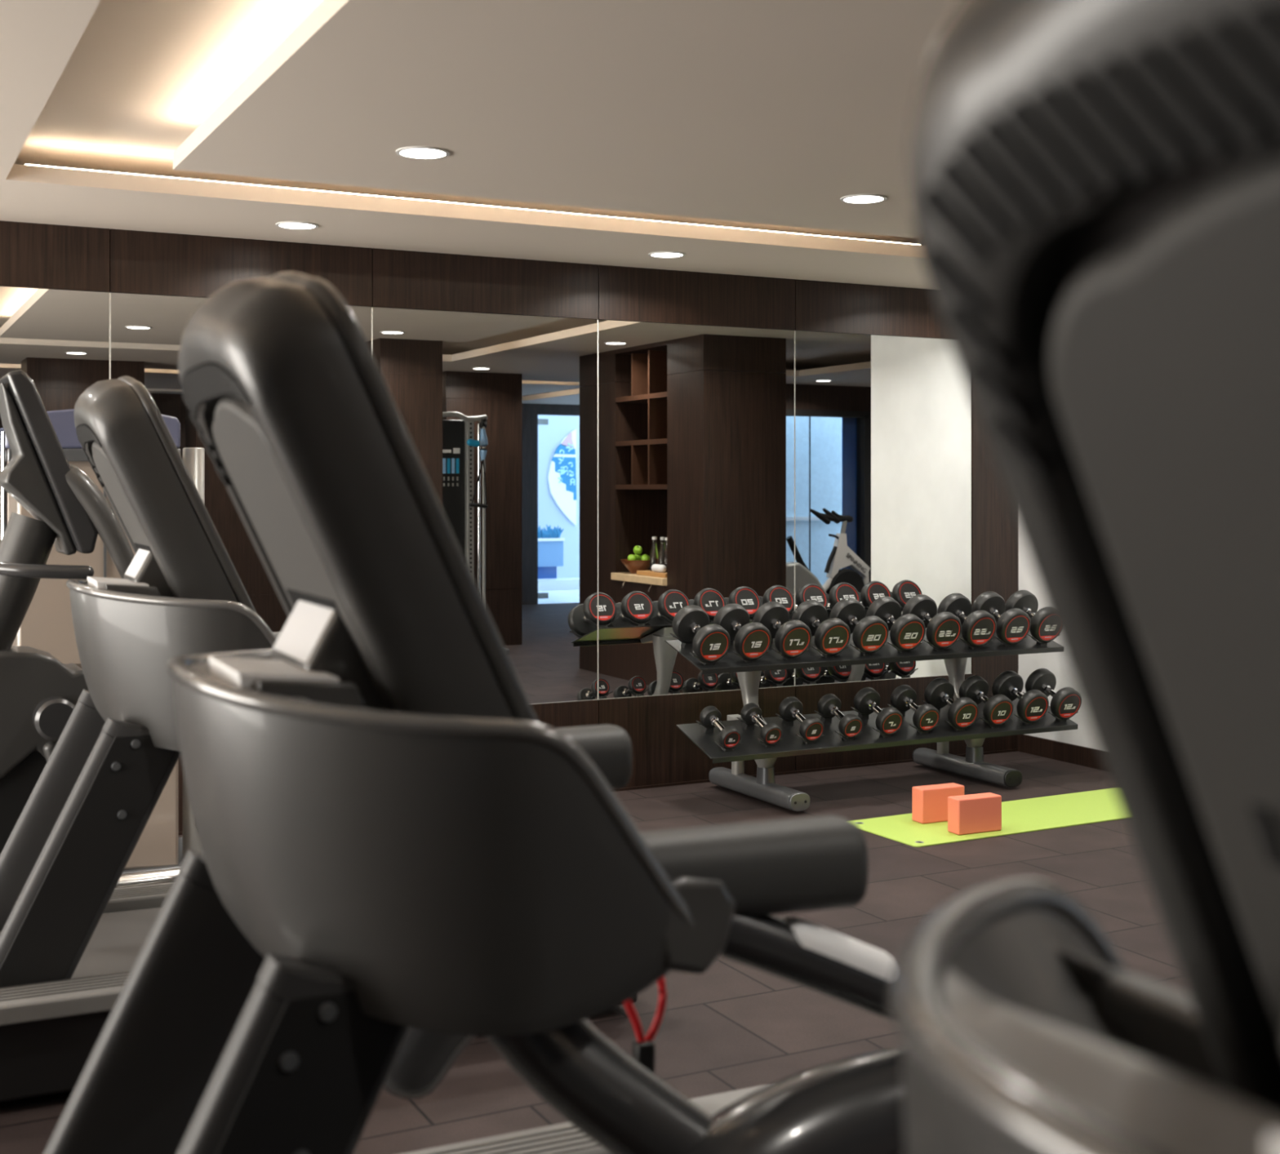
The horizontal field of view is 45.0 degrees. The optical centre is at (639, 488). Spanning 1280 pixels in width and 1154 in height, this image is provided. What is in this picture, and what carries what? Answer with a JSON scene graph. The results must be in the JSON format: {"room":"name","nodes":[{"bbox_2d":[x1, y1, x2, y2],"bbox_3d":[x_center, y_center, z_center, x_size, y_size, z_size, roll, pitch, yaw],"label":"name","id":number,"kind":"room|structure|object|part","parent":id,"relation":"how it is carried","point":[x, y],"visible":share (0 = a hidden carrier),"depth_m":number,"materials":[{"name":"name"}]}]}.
{"room":"gym","nodes":[
{"label":"gym","id":0,"kind":"room"},
{"bbox_2d":[0,0,930,288],"bbox_3d":[2.667,-1.058,2.682,13.200,0.055,11.120,0,0,-27],"label":"ceiling","id":1,"kind":"structure","parent":0,"point":[38,38],"depth_m":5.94,"materials":[{"name":"beige paint"}]},
{"bbox_2d":[275,221,318,229],"bbox_3d":[-1.339,-1.028,6.039,0.164,0.006,0.164,0,0,-27],"label":"recessed light","id":2,"kind":"object","parent":1,"relation":"in","point":[286,224],"visible":1,"depth_m":6.03,"materials":[{"name":"white"}]},
{"bbox_2d":[25,164,918,244],"bbox_3d":[0.529,-1.092,4.262,3.750,0.012,4.110,0,0,-27],"label":"strip","id":3,"kind":"object","parent":1,"relation":"attached to","point":[25,164],"visible":0.24,"depth_m":5.89,"materials":[{"name":"white"}]},
{"bbox_2d":[173,0,962,237],"bbox_3d":[0.644,-1.058,4.040,2.950,0.055,3.670,0,0,-27],"label":"ceiling panel","id":4,"kind":"object","parent":1,"relation":"attached to","point":[764,112],"visible":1,"depth_m":4.15,"materials":[{"name":"beige paint"}]},
{"bbox_2d":[395,146,449,159],"bbox_3d":[-0.664,-1.028,4.732,0.164,0.006,0.164,0,0,-27],"label":"recessed light","id":5,"kind":"object","parent":4,"relation":"attached to","point":[412,152],"visible":1,"depth_m":4.73,"materials":[{"name":"white"}]},
{"bbox_2d":[840,194,887,204],"bbox_3d":[0.793,-1.028,5.484,0.164,0.006,0.164,0,0,-27],"label":"recessed light","id":6,"kind":"object","parent":4,"relation":"attached to","point":[855,198],"visible":1,"depth_m":5.49,"materials":[{"name":"white"}]},
{"bbox_2d":[648,251,685,257],"bbox_3d":[0.119,-1.028,6.791,0.164,0.006,0.164,0,0,-27],"label":"recessed light","id":7,"kind":"object","parent":1,"relation":"in","point":[658,254],"visible":1,"depth_m":6.78,"materials":[{"name":"white"}]},
{"bbox_2d":[0,220,1018,831],"bbox_3d":[-1.775,0.113,6.470,8.780,2.575,0.312,0,0,-27],"label":"wall","id":8,"kind":"structure","parent":0,"point":[33,255],"depth_m":7.16,"materials":[{"name":"brown wood"}]},
{"bbox_2d":[0,286,109,542],"bbox_3d":[-2.584,0.096,5.894,1.068,1.748,0.018,0,0,-27],"label":"mirror panel","id":9,"kind":"object","parent":8,"relation":"attached to","point":[60,339],"visible":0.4,"depth_m":6.04,"materials":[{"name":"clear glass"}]},
{"bbox_2d":[111,293,371,631],"bbox_3d":[-1.629,0.096,6.387,1.066,1.748,0.018,0,0,-27],"label":"mirror panel","id":10,"kind":"object","parent":8,"relation":"attached to","point":[147,331],"visible":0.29,"depth_m":6.25,"materials":[{"name":"clear glass"}]},
{"bbox_2d":[372,306,597,704],"bbox_3d":[-0.675,0.096,6.880,1.068,1.748,0.018,0,0,-27],"label":"mirror panel","id":11,"kind":"object","parent":8,"relation":"attached to","point":[499,412],"visible":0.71,"depth_m":6.94,"materials":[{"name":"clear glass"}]},
{"bbox_2d":[109,292,971,704],"bbox_3d":[-1.137,0.097,6.640,6.470,1.750,0.020,0,0,-27],"label":"trim","id":12,"kind":"structure","parent":8,"relation":"attached to","point":[109,292],"depth_m":7.12,"materials":[{"name":"silver metal"}]},
{"bbox_2d":[178,748,1017,835],"bbox_3d":[-1.791,1.394,6.282,8.580,0.012,0.008,0,0,-27],"label":"baseboard","id":13,"kind":"structure","parent":8,"relation":"attached to","point":[1016,749],"depth_m":7.63,"materials":[{"name":"brown wood"}]},
{"bbox_2d":[598,320,794,699],"bbox_3d":[0.280,0.096,7.373,1.068,1.748,0.018,0,0,-27],"label":"mirror panel","id":14,"kind":"object","parent":8,"relation":"attached to","point":[696,423],"visible":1,"depth_m":7.33,"materials":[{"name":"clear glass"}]},
{"bbox_2d":[795,330,971,685],"bbox_3d":[1.248,0.096,7.872,1.095,1.748,0.018,0,0,-27],"label":"mirror panel","id":15,"kind":"object","parent":8,"relation":"attached to","point":[883,423],"visible":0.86,"depth_m":7.85,"materials":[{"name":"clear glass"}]},
{"bbox_2d":[0,751,1188,1153],"bbox_3d":[2.667,1.425,2.682,13.200,0.050,11.120,0,0,-27],"label":"floor","id":16,"kind":"structure","parent":0,"point":[731,1026],"depth_m":4.61,"materials":[{"name":"tile"}]},
{"bbox_2d":[0,369,179,888],"bbox_3d":[-2.040,0.552,4.607,2.400,1.799,0.461,0,0,-27],"label":"treadmill","id":17,"kind":"object","parent":16,"relation":"on","point":[39,693],"visible":0.66,"depth_m":4.58,"materials":[{"name":"grey plastic"}]},
{"bbox_3d":[-1.897,1.042,4.648,0.313,0.555,0.180,0,0,-27],"label":"crank arm","id":18,"kind":"part","parent":17,"relation":"part of","materials":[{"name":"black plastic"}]},
{"bbox_3d":[-1.905,0.300,4.666,0.291,0.457,0.144,0,0,-27],"label":"console post","id":19,"kind":"part","parent":17,"relation":"part of","materials":[{"name":"grey plastic"}]},
{"bbox_3d":[-1.640,1.099,4.611,0.264,0.707,0.048,0,0,-27],"label":"link rod","id":20,"kind":"part","parent":17,"relation":"part of","materials":[{"name":"grey plastic"}]},
{"bbox_3d":[-1.628,0.106,4.625,0.263,0.364,0.081,0,0,-17],"label":"handle arm","id":21,"kind":"part","parent":17,"relation":"part of","materials":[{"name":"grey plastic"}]},
{"bbox_3d":[-2.040,1.280,4.607,2.400,0.068,0.410,0,0,-27],"label":"rail","id":22,"kind":"part","parent":17,"relation":"part of","materials":[{"name":"silver metal"}]},
{"bbox_2d":[0,408,204,874],"bbox_3d":[-1.830,0.559,5.650,0.969,1.682,0.480,0,0,-27],"label":"machine","id":23,"kind":"object","parent":16,"relation":"on","point":[47,625],"visible":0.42,"depth_m":5.37,"materials":[{"name":"grey plastic"}]},
{"bbox_3d":[-1.907,-0.210,5.397,0.574,0.145,0.100,0,0,-27],"label":"panel","id":24,"kind":"part","parent":23,"relation":"part of","materials":[{"name":"blue"}]},
{"bbox_2d":[0,375,636,1102],"bbox_3d":[-1.197,0.540,4.026,2.327,1.659,1.082,0,0,-25],"label":"treadmill","id":25,"kind":"object","parent":16,"relation":"on","point":[71,940],"visible":0.45,"depth_m":3.67,"materials":[{"name":"grey plastic"}]},
{"bbox_3d":[-0.789,1.161,3.771,1.807,0.047,0.140,0,0,-25],"label":"rail","id":26,"kind":"part","parent":25,"relation":"part of","materials":[{"name":"grey metal"}]},
{"bbox_3d":[-1.317,0.927,3.610,0.494,0.685,0.006,0,0,-25],"label":"plate","id":27,"kind":"part","parent":25,"relation":"part of","materials":[{"name":"black metal"}]},
{"bbox_2d":[85,576,160,596],"bbox_3d":[-1.354,0.260,3.950,0.187,0.071,0.708,0,0,-27],"label":"tray","id":28,"kind":"object","parent":25,"relation":"on","point":[129,586],"depth_m":3.78,"materials":[{"name":"grey plastic"}]},
{"bbox_3d":[-1.282,0.102,3.986,0.243,0.465,0.364,0,0,-25],"label":"panel","id":29,"kind":"part","parent":25,"relation":"part of","materials":[{"name":"grey plastic"}]},
{"bbox_3d":[-1.135,1.161,4.503,1.807,0.047,0.140,0,0,-25],"label":"rail","id":30,"kind":"part","parent":25,"relation":"part of","materials":[{"name":"grey metal"}]},
{"bbox_3d":[-1.173,1.278,4.038,2.180,0.185,0.860,0,0,-25],"label":"deck frame","id":31,"kind":"part","parent":25,"relation":"part of","materials":[{"name":"black plastic"}]},
{"bbox_2d":[43,271,905,1153],"bbox_3d":[-0.363,0.540,2.150,2.327,1.659,1.082,0,0,-25],"label":"treadmill","id":32,"kind":"object","parent":16,"relation":"on","point":[399,866],"visible":0.95,"depth_m":1.86,"materials":[{"name":"black plastic"}]},
{"bbox_2d":[188,656,365,708],"bbox_3d":[-0.520,0.260,2.073,0.187,0.071,0.708,0,0,-27],"label":"tray","id":33,"kind":"object","parent":32,"relation":"on","point":[214,682],"depth_m":1.91,"materials":[{"name":"grey plastic"}]},
{"bbox_3d":[-0.448,0.102,2.110,0.243,0.465,0.364,0,0,-25],"label":"panel","id":34,"kind":"part","parent":32,"relation":"part of","materials":[{"name":"grey plastic"}]},
{"bbox_3d":[-0.484,0.927,1.733,0.494,0.685,0.006,0,0,-25],"label":"plate","id":35,"kind":"part","parent":32,"relation":"part of","materials":[{"name":"black metal"}]},
{"bbox_3d":[-0.301,1.161,2.627,1.807,0.047,0.140,0,0,-25],"label":"rail","id":36,"kind":"part","parent":32,"relation":"part of","materials":[{"name":"grey metal"}]},
{"bbox_3d":[-0.035,0.668,2.149,0.151,0.225,0.023,0,0,-18],"label":"safety cord","id":37,"kind":"part","parent":32,"relation":"part of","materials":[{"name":"red plastic"}]},
{"bbox_3d":[0.043,0.512,1.887,0.122,0.147,0.102,0,0,-25],"label":"rail mount","id":38,"kind":"part","parent":32,"relation":"part of","materials":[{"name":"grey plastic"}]},
{"bbox_3d":[0.288,0.636,1.993,0.527,0.283,0.068,0,0,-25],"label":"handrail","id":39,"kind":"part","parent":32,"relation":"part of","materials":[{"name":"grey plastic"}]},
{"bbox_2d":[664,628,1078,811],"bbox_3d":[1.080,1.011,7.241,2.083,0.754,0.706,0,0,-27],"label":"dumbbell rack","id":40,"kind":"object","parent":16,"relation":"on","point":[750,746],"visible":0.69,"depth_m":7.02,"materials":[{"name":"black metal"}]},
{"bbox_2d":[672,604,730,662],"bbox_3d":[0.266,0.630,6.734,0.167,0.237,0.288,0,0,-27],"label":"dumbbell","id":41,"kind":"object","parent":40,"relation":"in","point":[710,642],"visible":1,"depth_m":6.66,"materials":[{"name":"black rubber"}]},
{"bbox_3d":[0.266,0.630,6.734,0.042,0.042,0.132,0,21,-27],"label":"handle","id":42,"kind":"part","parent":41,"relation":"part of","materials":[{"name":"silver metal"}]},
{"bbox_2d":[699,706,740,748],"bbox_3d":[0.346,1.030,6.682,0.090,0.161,0.235,0,0,-27],"label":"dumbbell","id":43,"kind":"object","parent":40,"relation":"in","point":[729,737],"visible":1,"depth_m":6.66,"materials":[{"name":"black rubber"}]},
{"bbox_3d":[0.346,1.030,6.682,0.042,0.042,0.132,0,22,-27],"label":"handle","id":44,"kind":"part","parent":43,"relation":"part of","materials":[{"name":"silver metal"}]},
{"bbox_3d":[0.528,1.096,6.957,0.060,0.102,0.440,0,0,-27],"label":"shelf arm","id":45,"kind":"part","parent":40,"relation":"part of","materials":[{"name":"silver metal"}]},
{"bbox_3d":[0.450,1.201,7.108,0.054,0.222,0.052,0,0,-27],"label":"post","id":46,"kind":"part","parent":40,"relation":"part of","materials":[{"name":"silver metal"}]},
{"bbox_2d":[713,603,771,659],"bbox_3d":[0.451,0.630,6.830,0.167,0.237,0.288,0,0,-27],"label":"dumbbell","id":47,"kind":"object","parent":40,"relation":"in","point":[753,640],"visible":0.93,"depth_m":6.75,"materials":[{"name":"black rubber"}]},
{"bbox_3d":[0.451,0.630,6.830,0.042,0.042,0.132,0,21,-27],"label":"handle","id":48,"kind":"part","parent":47,"relation":"part of","materials":[{"name":"silver metal"}]},
{"bbox_3d":[0.522,0.985,6.968,0.131,0.513,0.250,0,0,-27],"label":"post","id":49,"kind":"part","parent":40,"relation":"part of","materials":[{"name":"silver metal"}]},
{"bbox_2d":[740,702,782,745],"bbox_3d":[0.530,1.030,6.777,0.090,0.161,0.235,0,0,-27],"label":"dumbbell","id":50,"kind":"object","parent":40,"relation":"in","point":[751,713],"visible":1,"depth_m":6.76,"materials":[{"name":"black rubber"}]},
{"bbox_3d":[0.530,1.030,6.777,0.042,0.042,0.132,0,22,-27],"label":"handle","id":51,"kind":"part","parent":50,"relation":"part of","materials":[{"name":"silver metal"}]},
{"bbox_2d":[753,601,811,657],"bbox_3d":[0.636,0.629,6.925,0.169,0.239,0.290,0,0,-27],"label":"dumbbell","id":52,"kind":"object","parent":40,"relation":"in","point":[793,638],"visible":0.91,"depth_m":6.84,"materials":[{"name":"black rubber"}]},
{"bbox_3d":[0.636,0.629,6.925,0.042,0.042,0.132,0,21,-27],"label":"handle","id":53,"kind":"part","parent":52,"relation":"part of","materials":[{"name":"silver metal"}]},
{"bbox_2d":[778,696,823,741],"bbox_3d":[0.716,1.022,6.870,0.107,0.178,0.246,0,0,-27],"label":"dumbbell","id":54,"kind":"object","parent":40,"relation":"in","point":[790,708],"visible":1,"depth_m":6.84,"materials":[{"name":"black rubber"}]},
{"bbox_3d":[0.716,1.022,6.870,0.042,0.042,0.132,0,22,-27],"label":"handle","id":55,"kind":"part","parent":54,"relation":"part of","materials":[{"name":"silver metal"}]},
{"bbox_2d":[791,600,850,655],"bbox_3d":[0.822,0.629,7.021,0.169,0.239,0.290,0,0,-27],"label":"dumbbell","id":56,"kind":"object","parent":40,"relation":"in","point":[832,637],"visible":0.92,"depth_m":6.94,"materials":[{"name":"black rubber"}]},
{"bbox_3d":[0.822,0.629,7.021,0.042,0.042,0.132,0,21,-27],"label":"handle","id":57,"kind":"part","parent":56,"relation":"part of","materials":[{"name":"silver metal"}]},
{"bbox_2d":[817,693,862,737],"bbox_3d":[0.900,1.022,6.965,0.107,0.178,0.246,0,0,-27],"label":"dumbbell","id":58,"kind":"object","parent":40,"relation":"in","point":[851,725],"visible":1,"depth_m":6.94,"materials":[{"name":"black rubber"}]},
{"bbox_3d":[0.900,1.022,6.965,0.042,0.042,0.132,0,22,-27],"label":"handle","id":59,"kind":"part","parent":58,"relation":"part of","materials":[{"name":"silver metal"}]},
{"bbox_2d":[829,597,888,653],"bbox_3d":[1.007,0.628,7.116,0.172,0.242,0.292,0,0,-27],"label":"dumbbell","id":60,"kind":"object","parent":40,"relation":"in","point":[870,633],"visible":0.94,"depth_m":7.03,"materials":[{"name":"black rubber"}]},
{"bbox_3d":[1.007,0.628,7.116,0.042,0.042,0.132,0,21,-27],"label":"handle","id":61,"kind":"part","parent":60,"relation":"part of","materials":[{"name":"silver metal"}]},
{"bbox_2d":[664,628,1062,674],"bbox_3d":[1.090,0.736,7.220,2.040,0.120,0.321,0,0,-27],"label":"shelf","id":62,"kind":"object","parent":40,"relation":"attached to","point":[773,660],"depth_m":7.03,"materials":[{"name":"black metal"}]},
{"bbox_2d":[675,697,1077,763],"bbox_3d":[1.136,1.100,7.131,2.040,0.123,0.311,0,0,-27],"label":"shelf","id":63,"kind":"object","parent":40,"relation":"attached to","point":[750,746],"depth_m":6.96,"materials":[{"name":"black metal"}]},
{"bbox_2d":[853,687,902,734],"bbox_3d":[1.086,1.014,7.057,0.125,0.196,0.259,0,0,-27],"label":"dumbbell","id":64,"kind":"object","parent":40,"relation":"in","point":[889,720],"visible":1,"depth_m":7.03,"materials":[{"name":"black rubber"}]},
{"bbox_3d":[1.086,1.014,7.057,0.042,0.042,0.132,0,22,-27],"label":"handle","id":65,"kind":"part","parent":64,"relation":"part of","materials":[{"name":"silver metal"}]},
{"bbox_2d":[866,596,925,650],"bbox_3d":[1.193,0.628,7.212,0.172,0.242,0.292,0,0,-27],"label":"dumbbell","id":66,"kind":"object","parent":40,"relation":"in","point":[907,632],"visible":0.87,"depth_m":7.12,"materials":[{"name":"black rubber"}]},
{"bbox_3d":[1.193,0.628,7.212,0.042,0.042,0.132,0,21,-27],"label":"handle","id":67,"kind":"part","parent":66,"relation":"part of","materials":[{"name":"silver metal"}]},
{"bbox_2d":[889,684,939,731],"bbox_3d":[1.271,1.014,7.152,0.125,0.196,0.259,0,0,-27],"label":"dumbbell","id":68,"kind":"object","parent":40,"relation":"in","point":[926,717],"visible":1,"depth_m":7.13,"materials":[{"name":"black rubber"}]},
{"bbox_3d":[1.271,1.014,7.152,0.042,0.042,0.132,0,22,-27],"label":"handle","id":69,"kind":"part","parent":68,"relation":"part of","materials":[{"name":"silver metal"}]},
{"bbox_2d":[902,594,961,648],"bbox_3d":[1.378,0.627,7.307,0.175,0.245,0.294,0,0,-27],"label":"dumbbell","id":70,"kind":"object","parent":40,"relation":"in","point":[944,629],"visible":0.86,"depth_m":7.22,"materials":[{"name":"black rubber"}]},
{"bbox_3d":[1.378,0.627,7.307,0.042,0.042,0.132,0,21,-27],"label":"handle","id":71,"kind":"part","parent":70,"relation":"part of","materials":[{"name":"silver metal"}]},
{"bbox_3d":[1.499,1.201,7.649,0.054,0.222,0.052,0,0,-27],"label":"post","id":72,"kind":"part","parent":40,"relation":"part of","materials":[{"name":"silver metal"}]},
{"bbox_2d":[924,677,978,728],"bbox_3d":[1.457,1.004,7.244,0.147,0.219,0.274,0,0,-27],"label":"dumbbell","id":73,"kind":"object","parent":40,"relation":"in","point":[962,712],"visible":0.99,"depth_m":7.18,"materials":[{"name":"black rubber"}]},
{"bbox_3d":[1.457,1.004,7.244,0.042,0.042,0.132,0,22,-27],"label":"handle","id":74,"kind":"part","parent":73,"relation":"part of","materials":[{"name":"silver metal"}]},
{"bbox_3d":[1.571,0.985,7.509,0.131,0.513,0.250,0,0,-27],"label":"post","id":75,"kind":"part","parent":40,"relation":"part of","materials":[{"name":"silver metal"}]},
{"bbox_2d":[937,593,996,646],"bbox_3d":[1.563,0.627,7.403,0.175,0.245,0.294,0,0,-27],"label":"dumbbell","id":76,"kind":"object","parent":40,"relation":"in","point":[979,628],"visible":0.85,"depth_m":7.32,"materials":[{"name":"black rubber"}]},
{"bbox_3d":[1.563,0.627,7.403,0.042,0.042,0.132,0,21,-27],"label":"handle","id":77,"kind":"part","parent":76,"relation":"part of","materials":[{"name":"silver metal"}]},
{"bbox_2d":[959,675,1013,725],"bbox_3d":[1.641,1.004,7.339,0.147,0.219,0.274,0,0,-27],"label":"dumbbell","id":78,"kind":"object","parent":40,"relation":"in","point":[997,709],"visible":0.96,"depth_m":7.26,"materials":[{"name":"black rubber"}]},
{"bbox_3d":[1.641,1.004,7.339,0.042,0.042,0.132,0,22,-27],"label":"handle","id":79,"kind":"part","parent":78,"relation":"part of","materials":[{"name":"silver metal"}]},
{"bbox_2d":[971,591,1031,644],"bbox_3d":[1.749,0.626,7.498,0.177,0.247,0.295,0,0,-27],"label":"dumbbell","id":80,"kind":"object","parent":40,"relation":"in","point":[1013,625],"visible":0.87,"depth_m":7.41,"materials":[{"name":"black rubber"}]},
{"bbox_3d":[1.749,0.626,7.498,0.042,0.042,0.132,0,21,-27],"label":"handle","id":81,"kind":"part","parent":80,"relation":"part of","materials":[{"name":"silver metal"}]},
{"bbox_2d":[991,671,1048,722],"bbox_3d":[1.827,0.998,7.432,0.159,0.231,0.283,0,0,-27],"label":"dumbbell","id":82,"kind":"object","parent":40,"relation":"in","point":[1033,705],"visible":0.94,"depth_m":7.36,"materials":[{"name":"black rubber"}]},
{"bbox_3d":[1.827,0.998,7.432,0.042,0.042,0.132,0,22,-27],"label":"handle","id":83,"kind":"part","parent":82,"relation":"part of","materials":[{"name":"silver metal"}]},
{"bbox_2d":[1004,590,1057,642],"bbox_3d":[1.934,0.626,7.594,0.177,0.247,0.295,0,0,-27],"label":"dumbbell","id":84,"kind":"object","parent":40,"relation":"in","point":[1042,628],"visible":0.67,"depth_m":7.51,"materials":[{"name":"black rubber"}]},
{"bbox_3d":[1.934,0.626,7.594,0.042,0.042,0.132,0,21,-27],"label":"handle","id":85,"kind":"part","parent":84,"relation":"part of","materials":[{"name":"silver metal"}]},
{"bbox_2d":[1025,668,1081,719],"bbox_3d":[2.011,0.998,7.527,0.159,0.231,0.283,0,0,-27],"label":"dumbbell","id":86,"kind":"object","parent":40,"relation":"in","point":[1065,703],"visible":0.93,"depth_m":7.45,"materials":[{"name":"black rubber"}]},
{"bbox_3d":[2.011,0.998,7.527,0.042,0.042,0.132,0,22,-27],"label":"handle","id":87,"kind":"part","parent":86,"relation":"part of","materials":[{"name":"silver metal"}]},
{"bbox_2d":[850,788,1124,847],"bbox_3d":[1.656,1.397,6.621,1.585,0.007,0.500,0,0,-28],"label":"yoga mat","id":88,"kind":"object","parent":16,"relation":"on","point":[1057,811],"visible":0.69,"depth_m":6.51,"materials":[{"name":"plastic"}]},
{"bbox_2d":[911,782,964,823],"bbox_3d":[1.253,1.322,6.498,0.215,0.143,0.078,0,0,-25],"label":"block","id":89,"kind":"object","parent":88,"relation":"on","point":[929,802],"visible":0.73,"depth_m":6.45,"materials":[{"name":"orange plastic"}]},
{"bbox_2d":[947,792,1001,835],"bbox_3d":[1.361,1.322,6.289,0.215,0.143,0.078,0,0,-25],"label":"block","id":90,"kind":"object","parent":88,"relation":"on","point":[978,813],"visible":1,"depth_m":6.25,"materials":[{"name":"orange plastic"}]},
{"bbox_2d":[888,0,1279,1153],"bbox_3d":[0.429,0.540,0.626,2.327,1.659,1.082,0,0,-27],"label":"treadmill","id":91,"kind":"object","parent":16,"relation":"on","point":[1094,185],"visible":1,"depth_m":0.68,"materials":[{"name":"grey plastic"}]},
{"bbox_2d":[942,966,1279,1153],"bbox_3d":[0.277,0.260,0.548,0.194,0.071,0.708,0,0,-27],"label":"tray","id":92,"kind":"object","parent":91,"relation":"on","point":[1015,1082],"depth_m":0.63,"materials":[{"name":"grey plastic"}]},
{"bbox_3d":[0.346,0.102,0.584,0.243,0.465,0.364,0,0,-27],"label":"panel","id":93,"kind":"part","parent":91,"relation":"part of","materials":[{"name":"grey plastic"}]},
{"bbox_2d":[1248,804,1279,866],"bbox_3d":[0.346,0.158,0.589,0.016,0.028,0.269,0,0,-27],"label":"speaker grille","id":94,"kind":"object","parent":91,"relation":"attached to","point":[1264,819],"depth_m":0.70,"materials":[{"name":"black"}]},
{"bbox_2d":[1017,531,1099,750],"bbox_3d":[2.430,0.185,7.731,0.250,2.430,1.330,0,0,-27],"label":"wall","id":95,"kind":"structure","parent":0,"point":[1055,663],"depth_m":8.03,"materials":[{"name":"beige paint"}]},
{"bbox_2d":[1017,734,1106,771],"bbox_3d":[2.318,1.353,7.662,0.012,0.095,1.310,0,0,-27],"label":"baseboard","id":96,"kind":"structure","parent":95,"relation":"attached to","point":[1041,747],"depth_m":7.94,"materials":[{"name":"brown wood"}]}
]}

